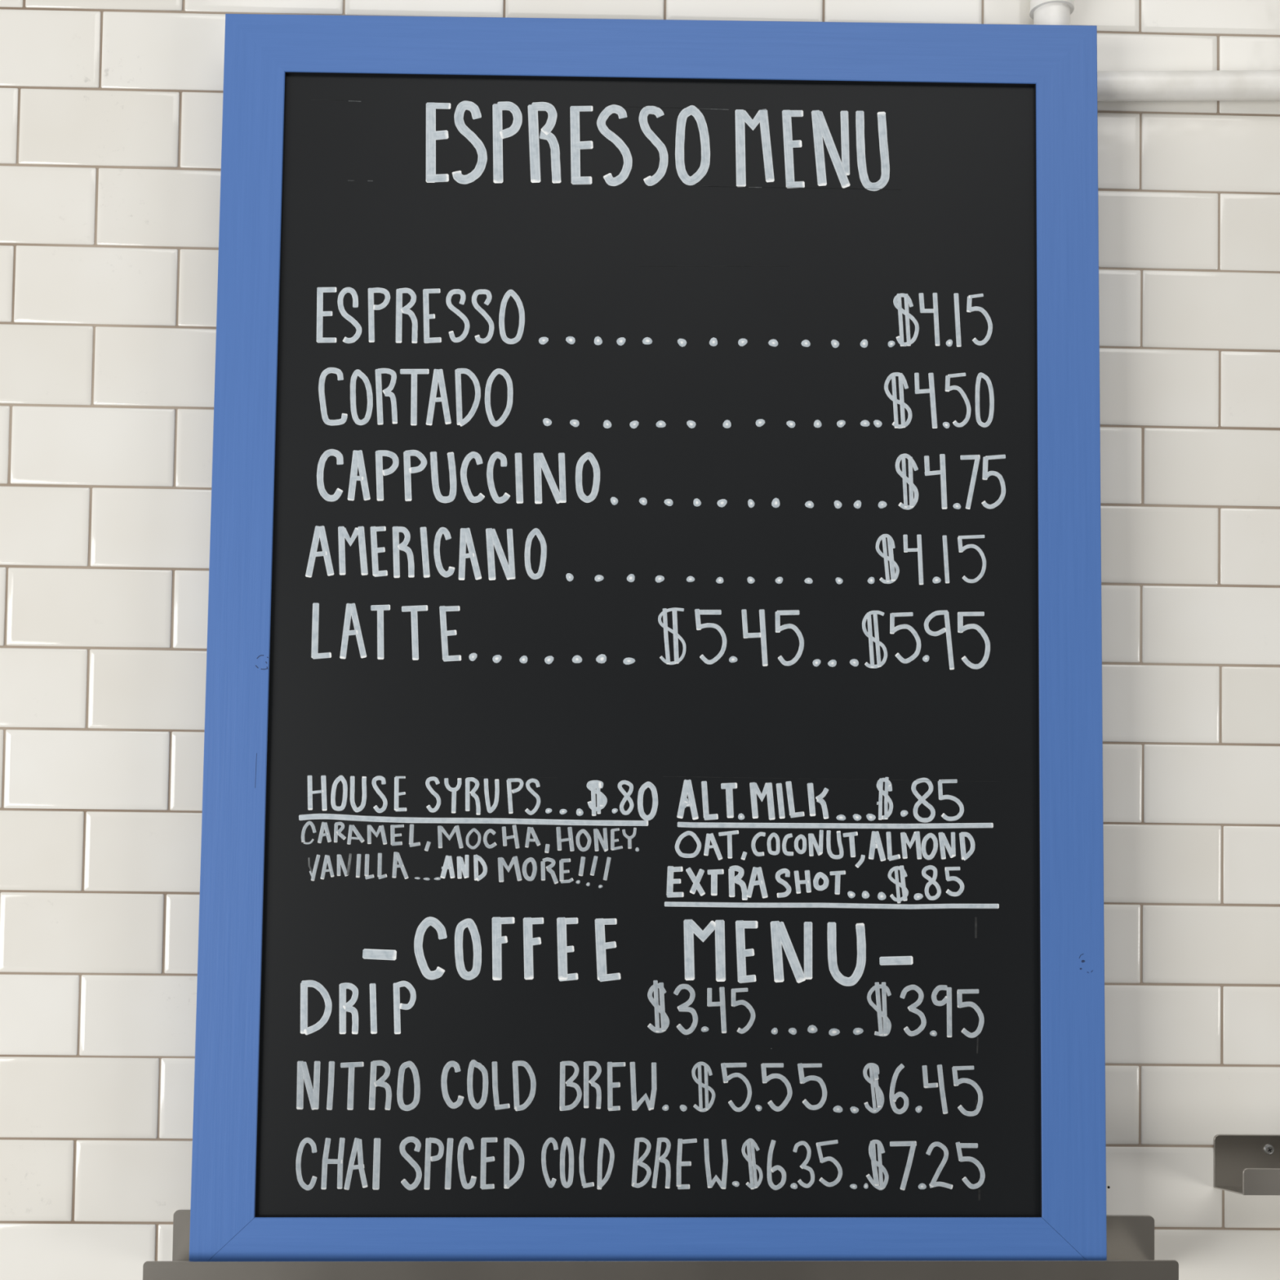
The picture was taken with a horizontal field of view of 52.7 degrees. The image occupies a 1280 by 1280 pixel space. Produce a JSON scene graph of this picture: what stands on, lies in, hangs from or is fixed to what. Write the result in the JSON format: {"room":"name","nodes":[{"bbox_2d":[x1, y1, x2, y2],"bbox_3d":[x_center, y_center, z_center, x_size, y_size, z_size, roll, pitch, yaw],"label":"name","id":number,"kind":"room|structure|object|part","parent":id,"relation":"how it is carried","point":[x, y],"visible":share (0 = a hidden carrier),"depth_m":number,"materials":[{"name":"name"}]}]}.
{"room":"eatery","nodes":[
{"label":"eatery","id":0,"kind":"room"},
{"bbox_2d":[0,0,1279,1279],"bbox_3d":[0.275,0.282,1.287,5.200,2.900,0.122,1,-2,-1],"label":"wall","id":1,"kind":"structure","parent":0,"point":[111,111],"depth_m":1.23,"materials":[{"name":"tile"}]},
{"bbox_2d":[142,1209,1178,1279],"bbox_3d":[0.027,0.562,1.170,0.920,0.052,0.084,1,-2,-1],"label":"ledge","id":2,"kind":"object","parent":1,"relation":"attached to","point":[1130,1238],"visible":0.22,"depth_m":1.13,"materials":[{"name":"silver metal"}]},
{"bbox_2d":[189,13,1106,1261],"bbox_3d":[0.015,-0.006,1.173,0.809,1.144,0.044,1,-2,-1],"label":"menu board","id":3,"kind":"object","parent":2,"relation":"on","point":[652,788],"visible":1,"depth_m":1.17,"materials":[{"name":"blue paint"}]},
{"bbox_3d":[-0.361,-0.009,1.168,0.058,1.138,0.015,1,-3,-1],"label":"rail","id":4,"kind":"part","parent":3,"relation":"part of","materials":[{"name":"blue paint"}]},
{"bbox_3d":[0.009,0.536,1.144,0.808,0.056,0.015,1,-3,-1],"label":"rail","id":5,"kind":"part","parent":3,"relation":"part of","materials":[{"name":"blue paint"}]},
{"bbox_3d":[0.021,-0.547,1.202,0.808,0.058,0.015,1,-3,-1],"label":"rail","id":6,"kind":"part","parent":3,"relation":"part of","materials":[{"name":"blue paint"}]},
{"bbox_3d":[0.390,-0.003,1.179,0.059,1.139,0.015,1,-3,-1],"label":"rail","id":7,"kind":"part","parent":3,"relation":"part of","materials":[{"name":"blue paint"}]},
{"bbox_3d":[0.026,0.563,1.211,0.920,0.052,0.002,1,-2,-1],"label":"plate","id":8,"kind":"part","parent":2,"relation":"part of","materials":[{"name":"metal"}]},
{"bbox_2d":[1029,0,1279,101],"bbox_3d":[1.284,-0.820,1.261,1.815,0.652,0.041,1,-2,-1],"label":"pipe","id":9,"kind":"object","parent":1,"relation":"attached to","point":[1203,85],"visible":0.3,"depth_m":1.23,"materials":[{"name":"white plastic"}]},
{"bbox_2d":[1213,1134,1279,1195],"bbox_3d":[0.903,0.498,1.190,0.742,0.050,0.084,1,-2,-1],"label":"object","id":10,"kind":"object","parent":1,"relation":"attached to","point":[1244,1164],"visible":1,"depth_m":1.22,"materials":[{"name":"silver metal"}]}
]}

